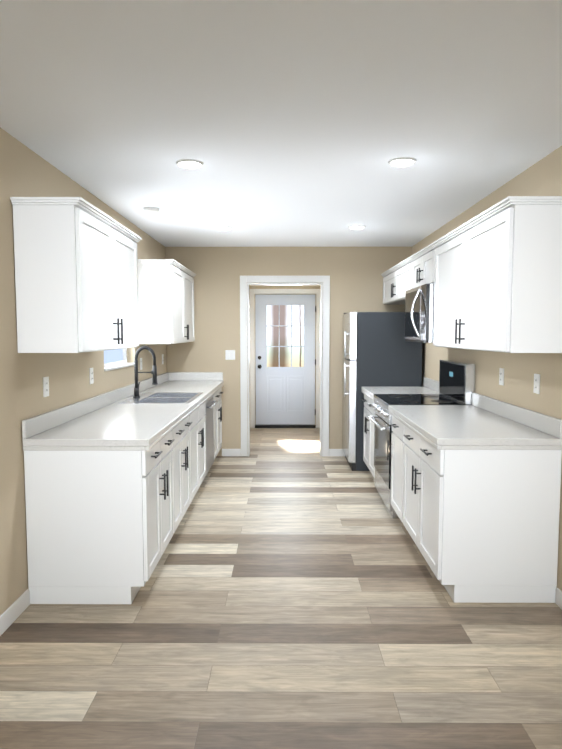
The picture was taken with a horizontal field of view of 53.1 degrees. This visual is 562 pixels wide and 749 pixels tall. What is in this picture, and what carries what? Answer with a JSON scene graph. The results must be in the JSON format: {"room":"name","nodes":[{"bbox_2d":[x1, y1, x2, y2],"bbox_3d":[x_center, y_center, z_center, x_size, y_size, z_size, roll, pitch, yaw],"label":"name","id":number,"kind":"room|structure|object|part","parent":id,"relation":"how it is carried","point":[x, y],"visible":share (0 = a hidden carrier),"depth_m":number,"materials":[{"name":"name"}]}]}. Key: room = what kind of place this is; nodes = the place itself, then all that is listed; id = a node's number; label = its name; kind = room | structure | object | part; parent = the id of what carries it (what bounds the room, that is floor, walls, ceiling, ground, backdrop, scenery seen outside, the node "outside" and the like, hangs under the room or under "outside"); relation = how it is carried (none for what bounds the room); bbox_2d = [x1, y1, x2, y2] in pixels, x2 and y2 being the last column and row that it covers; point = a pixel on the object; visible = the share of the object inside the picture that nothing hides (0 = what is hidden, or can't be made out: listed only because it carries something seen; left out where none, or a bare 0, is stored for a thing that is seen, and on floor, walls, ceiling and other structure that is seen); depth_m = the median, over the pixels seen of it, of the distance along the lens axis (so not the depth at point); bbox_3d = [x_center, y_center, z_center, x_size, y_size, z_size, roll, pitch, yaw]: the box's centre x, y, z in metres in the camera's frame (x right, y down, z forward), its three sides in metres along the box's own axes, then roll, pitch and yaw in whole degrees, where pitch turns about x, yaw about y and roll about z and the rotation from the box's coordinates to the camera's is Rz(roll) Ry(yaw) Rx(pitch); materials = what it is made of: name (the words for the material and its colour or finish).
{"room":"kitchen","nodes":[
{"label":"kitchen","id":0,"kind":"room"},
{"bbox_2d":[0,128,166,615],"bbox_3d":[-1.448,0.083,2.064,0.120,2.490,9.520,0,4,0],"label":"wall","id":1,"kind":"structure","parent":0,"point":[25,171],"depth_m":3.01,"materials":[{"name":"paint"}]},
{"bbox_2d":[0,589,29,635],"bbox_3d":[-1.386,1.416,0.294,0.023,0.090,5.554,0,4,0],"label":"baseboard","id":2,"kind":"structure","parent":1,"relation":"attached to","point":[11,614],"depth_m":2.89,"materials":[{"name":"white wood"}]},
{"bbox_2d":[43,376,48,396],"bbox_3d":[-1.377,0.072,3.296,0.008,0.116,0.072,0,4,0],"label":"electrical outlet","id":3,"kind":"object","parent":1,"relation":"attached to","point":[45,386],"visible":1,"depth_m":3.28,"materials":[{"name":"white plastic"}]},
{"bbox_2d":[10,197,141,352],"bbox_3d":[-1.189,-0.553,3.505,0.374,0.796,1.235,0,4,0],"label":"upper cabinet","id":4,"kind":"object","parent":1,"relation":"attached to","point":[76,272],"visible":1,"depth_m":2.94,"materials":[{"name":"white wood"}]},
{"bbox_2d":[89,368,93,383],"bbox_3d":[-1.372,0.010,4.074,0.008,0.116,0.072,0,4,0],"label":"electrical outlet","id":5,"kind":"object","parent":1,"relation":"attached to","point":[91,377],"visible":1,"depth_m":4.06,"materials":[{"name":"white plastic"}]},
{"bbox_2d":[104,348,133,370],"bbox_3d":[-1.425,-0.514,4.787,0.128,0.916,0.896,0,4,0],"label":"kitchen window","id":6,"kind":"structure","parent":1,"relation":"in","point":[115,359],"depth_m":4.92,"materials":[{"name":"white"}]},
{"bbox_2d":[138,259,185,343],"bbox_3d":[-1.196,-0.706,5.687,0.336,0.782,0.720,0,4,0],"label":"upper cabinet","id":7,"kind":"object","parent":1,"relation":"attached to","point":[166,300],"depth_m":5.34,"materials":[{"name":"white wood"}]},
{"bbox_2d":[186,271,194,342],"bbox_3d":[-1.193,-0.751,6.287,0.336,0.782,0.721,0,4,0],"label":"upper cabinet","id":8,"kind":"object","parent":1,"relation":"attached to","point":[190,330],"depth_m":6.36,"materials":[{"name":"white wood"}]},
{"bbox_2d":[0,428,561,748],"bbox_3d":[0.067,1.279,3.182,3.140,0.060,11.590,0,4,0],"label":"floor","id":9,"kind":"structure","parent":0,"point":[292,593],"depth_m":2.67,"materials":[{"name":"brown wood"}]},
{"bbox_2d":[24,431,174,603],"bbox_3d":[-1.033,0.793,3.408,0.689,0.876,0.737,0,4,0],"label":"base cabinet","id":10,"kind":"object","parent":9,"relation":"on","point":[99,526],"visible":0.98,"depth_m":3.05,"materials":[{"name":"white wood"}]},
{"bbox_2d":[170,416,192,532],"bbox_3d":[-1.029,0.740,4.126,0.689,0.876,0.697,0,4,0],"label":"base cabinet","id":11,"kind":"object","parent":9,"relation":"on","point":[180,449],"visible":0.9,"depth_m":4.07,"materials":[{"name":"white wood"}]},
{"bbox_2d":[189,401,205,501],"bbox_3d":[-1.024,0.681,4.928,0.689,0.876,0.907,0,4,0],"label":"base cabinet","id":12,"kind":"object","parent":9,"relation":"on","point":[197,430],"visible":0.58,"depth_m":4.87,"materials":[{"name":"white wood"}]},
{"bbox_2d":[22,372,223,450],"bbox_3d":[-1.031,0.190,4.849,0.676,0.162,3.728,0,4,0],"label":"countertop","id":13,"kind":"structure","parent":12,"relation":"on","point":[104,422],"depth_m":3.57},
{"bbox_2d":[133,346,157,397],"bbox_3d":[-1.178,-0.025,4.885,0.213,0.449,0.086,0,4,0],"label":"faucet","id":14,"kind":"object","parent":13,"relation":"on","point":[153,373],"visible":1,"depth_m":4.86,"materials":[{"name":"black metal"}]},
{"bbox_2d":[117,392,203,403],"bbox_3d":[-1.019,0.298,4.915,0.572,0.196,0.840,0,4,0],"label":"sink","id":15,"kind":"object","parent":13,"relation":"in","point":[167,397],"visible":0.27,"depth_m":4.90,"materials":[{"name":"silver metal"}]},
{"bbox_2d":[205,394,217,474],"bbox_3d":[-1.015,0.627,5.686,0.699,0.872,0.604,0,4,0],"label":"dishwasher","id":16,"kind":"object","parent":9,"relation":"on","point":[210,404],"visible":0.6,"depth_m":5.64,"materials":[{"name":"silver metal"}]},
{"bbox_2d":[213,387,223,459],"bbox_3d":[-1.017,0.575,6.367,0.689,0.876,0.753,0,4,0],"label":"base cabinet","id":17,"kind":"object","parent":9,"relation":"on","point":[218,423],"visible":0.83,"depth_m":6.32,"materials":[{"name":"white wood"}]},
{"bbox_2d":[362,394,374,477],"bbox_3d":[1.183,0.631,5.611,0.689,0.876,0.765,0,4,0],"label":"base cabinet","id":18,"kind":"object","parent":9,"relation":"on","point":[368,445],"visible":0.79,"depth_m":5.57,"materials":[{"name":"white wood"}]},
{"bbox_2d":[361,377,438,400],"bbox_3d":[1.189,0.136,5.574,0.676,0.162,0.768,0,4,0],"label":"countertop","id":19,"kind":"structure","parent":18,"relation":"on","point":[431,386],"depth_m":5.54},
{"bbox_2d":[342,312,421,470],"bbox_3d":[1.085,0.157,6.330,0.821,1.715,0.715,0,4,0],"label":"refrigerator","id":20,"kind":"object","parent":9,"relation":"on","point":[379,350],"visible":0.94,"depth_m":5.96,"materials":[{"name":"grey metal"}]},
{"bbox_2d":[387,416,405,521],"bbox_3d":[1.175,0.733,4.223,0.689,0.876,0.457,0,4,0],"label":"base cabinet","id":21,"kind":"object","parent":9,"relation":"on","point":[397,454],"visible":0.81,"depth_m":4.23,"materials":[{"name":"white wood"}]},
{"bbox_2d":[368,360,474,517],"bbox_3d":[1.159,0.508,4.829,0.728,1.235,0.760,0,4,0],"label":"range","id":22,"kind":"object","parent":9,"relation":"on","point":[456,382],"visible":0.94,"depth_m":4.70,"materials":[{"name":"silver metal"}]},
{"bbox_2d":[403,425,561,602],"bbox_3d":[1.171,0.784,3.525,0.689,0.876,0.937,0,4,0],"label":"base cabinet","id":23,"kind":"object","parent":9,"relation":"on","point":[481,526],"visible":0.96,"depth_m":3.06,"materials":[{"name":"white wood"}]},
{"bbox_2d":[388,392,561,449],"bbox_3d":[1.179,0.273,3.714,0.676,0.162,1.415,0,4,0],"label":"countertop","id":24,"kind":"structure","parent":23,"relation":"on","point":[482,422],"depth_m":3.37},
{"bbox_2d":[0,0,561,246],"bbox_3d":[0.067,-1.274,2.994,3.140,0.080,11.590,0,4,0],"label":"ceiling","id":25,"kind":"structure","parent":0,"point":[294,123],"depth_m":2.52,"materials":[{"name":"white paint"}]},
{"bbox_2d":[143,207,158,213],"bbox_3d":[-1.054,-1.335,4.570,0.130,0.029,0.130,0,4,0],"label":"smoke detector","id":26,"kind":"object","parent":25,"relation":"attached to","point":[152,210],"visible":1,"depth_m":4.53,"materials":[{"name":"white plastic"}]},
{"bbox_2d":[176,159,202,168],"bbox_3d":[-0.545,-1.254,3.354,0.164,0.012,0.164,0,4,0],"label":"recessed light","id":27,"kind":"object","parent":25,"relation":"in","point":[189,163],"visible":0.94,"depth_m":3.33,"materials":[{"name":"white plastic"}]},
{"bbox_2d":[348,225,364,228],"bbox_3d":[0.720,-1.401,5.352,0.164,0.012,0.164,0,4,0],"label":"recessed light","id":28,"kind":"object","parent":25,"relation":"in","point":[356,227],"visible":1,"depth_m":5.33,"materials":[{"name":"white plastic"}]},
{"bbox_2d":[388,157,415,166],"bbox_3d":[0.715,-1.252,3.318,0.164,0.012,0.164,0,4,0],"label":"recessed light","id":29,"kind":"object","parent":25,"relation":"in","point":[402,161],"visible":0.98,"depth_m":3.30,"materials":[{"name":"white plastic"}]},
{"bbox_2d":[249,285,319,424],"bbox_3d":[0.064,-0.414,8.808,1.170,2.490,0.120,0,4,0],"label":"wall","id":30,"kind":"structure","parent":0,"point":[284,286],"depth_m":8.68,"materials":[{"name":"paint"}]},
{"bbox_2d":[250,289,319,427],"bbox_3d":[0.068,-0.243,8.750,1.103,2.159,0.020,0,4,0],"label":"door frame","id":31,"kind":"structure","parent":30,"relation":"attached to","point":[253,292],"depth_m":8.72,"materials":[{"name":"white wood"}]},
{"bbox_2d":[255,294,315,427],"bbox_3d":[0.068,-0.196,8.698,0.949,2.072,0.125,0,4,0],"label":"exterior door","id":32,"kind":"structure","parent":30,"relation":"in","point":[285,361],"depth_m":8.73,"materials":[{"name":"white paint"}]},
{"bbox_2d":[165,247,411,455],"bbox_3d":[0.087,-0.262,6.743,2.900,2.490,0.120,0,4,0],"label":"wall","id":33,"kind":"structure","parent":0,"point":[356,278],"depth_m":6.63,"materials":[{"name":"paint"}]},
{"bbox_2d":[225,350,234,359],"bbox_3d":[-0.603,-0.232,6.684,0.116,0.116,0.008,0,4,0],"label":"switch plate","id":34,"kind":"object","parent":33,"relation":"attached to","point":[229,354],"visible":1,"depth_m":6.68,"materials":[{"name":"white plastic"}]},
{"bbox_2d":[240,276,329,455],"bbox_3d":[0.046,-0.094,6.756,1.059,2.153,0.156,0,4,0],"label":"door frame","id":35,"kind":"structure","parent":33,"relation":"attached to","point":[245,280],"depth_m":6.66,"materials":[{"name":"white wood"}]},
{"bbox_3d":[0.046,-0.052,6.759,0.890,2.068,0.156,0,4,0],"label":"kitchen door jamb","id":36,"kind":"part","parent":35,"relation":"part of","materials":[{"name":"white wood"}]},
{"bbox_2d":[412,146,561,590],"bbox_3d":[1.572,0.084,2.048,0.120,2.490,9.520,0,4,0],"label":"wall","id":37,"kind":"structure","parent":0,"point":[542,177],"depth_m":3.60,"materials":[{"name":"paint"}]},
{"bbox_2d":[381,269,404,304],"bbox_3d":[1.363,-0.966,6.211,0.336,0.342,0.813,0,4,0],"label":"upper cabinet","id":38,"kind":"object","parent":37,"relation":"attached to","point":[388,275],"depth_m":6.31,"materials":[{"name":"white wood"}]},
{"bbox_2d":[393,257,412,300],"bbox_3d":[1.359,-0.915,5.518,0.336,0.342,0.813,0,4,0],"label":"upper cabinet","id":39,"kind":"object","parent":37,"relation":"attached to","point":[397,281],"depth_m":5.56,"materials":[{"name":"white wood"}]},
{"bbox_2d":[410,243,435,288],"bbox_3d":[1.336,-0.890,4.725,0.374,0.303,0.763,0,4,0],"label":"upper cabinet","id":40,"kind":"object","parent":37,"relation":"attached to","point":[423,266],"visible":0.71,"depth_m":4.67,"materials":[{"name":"white wood"}]},
{"bbox_2d":[405,284,434,342],"bbox_3d":[1.293,-0.505,4.753,0.460,0.457,0.760,0,4,0],"label":"microwave","id":41,"kind":"object","parent":40,"relation":"attached to","point":[419,313],"visible":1,"depth_m":4.55,"materials":[{"name":"silver metal"}]},
{"bbox_2d":[432,228,459,347],"bbox_3d":[1.351,-0.580,3.964,0.336,0.782,0.790,0,4,0],"label":"upper cabinet","id":42,"kind":"object","parent":37,"relation":"attached to","point":[447,251],"depth_m":4.04,"materials":[{"name":"white wood"}]},
{"bbox_2d":[499,368,503,385],"bbox_3d":[1.517,0.015,3.868,0.008,0.116,0.072,0,4,0],"label":"electrical outlet","id":43,"kind":"object","parent":37,"relation":"attached to","point":[501,376],"visible":1,"depth_m":3.86,"materials":[{"name":"white plastic"}]},
{"bbox_2d":[456,196,561,352],"bbox_3d":[1.347,-0.530,3.293,0.336,0.782,0.790,0,4,0],"label":"upper cabinet","id":44,"kind":"object","parent":37,"relation":"attached to","point":[498,278],"depth_m":2.92,"materials":[{"name":"white wood"}]},
{"bbox_2d":[533,374,539,393],"bbox_3d":[1.514,0.055,3.329,0.008,0.116,0.072,0,4,0],"label":"electrical outlet","id":45,"kind":"object","parent":37,"relation":"attached to","point":[536,389],"visible":1,"depth_m":3.32,"materials":[{"name":"white plastic"}]},
{"bbox_2d":[556,588,561,608],"bbox_3d":[1.492,1.416,0.294,0.019,0.090,5.585,0,4,0],"label":"baseboard","id":46,"kind":"structure","parent":37,"relation":"attached to","point":[558,592],"depth_m":3.04,"materials":[{"name":"white wood"}]}
]}

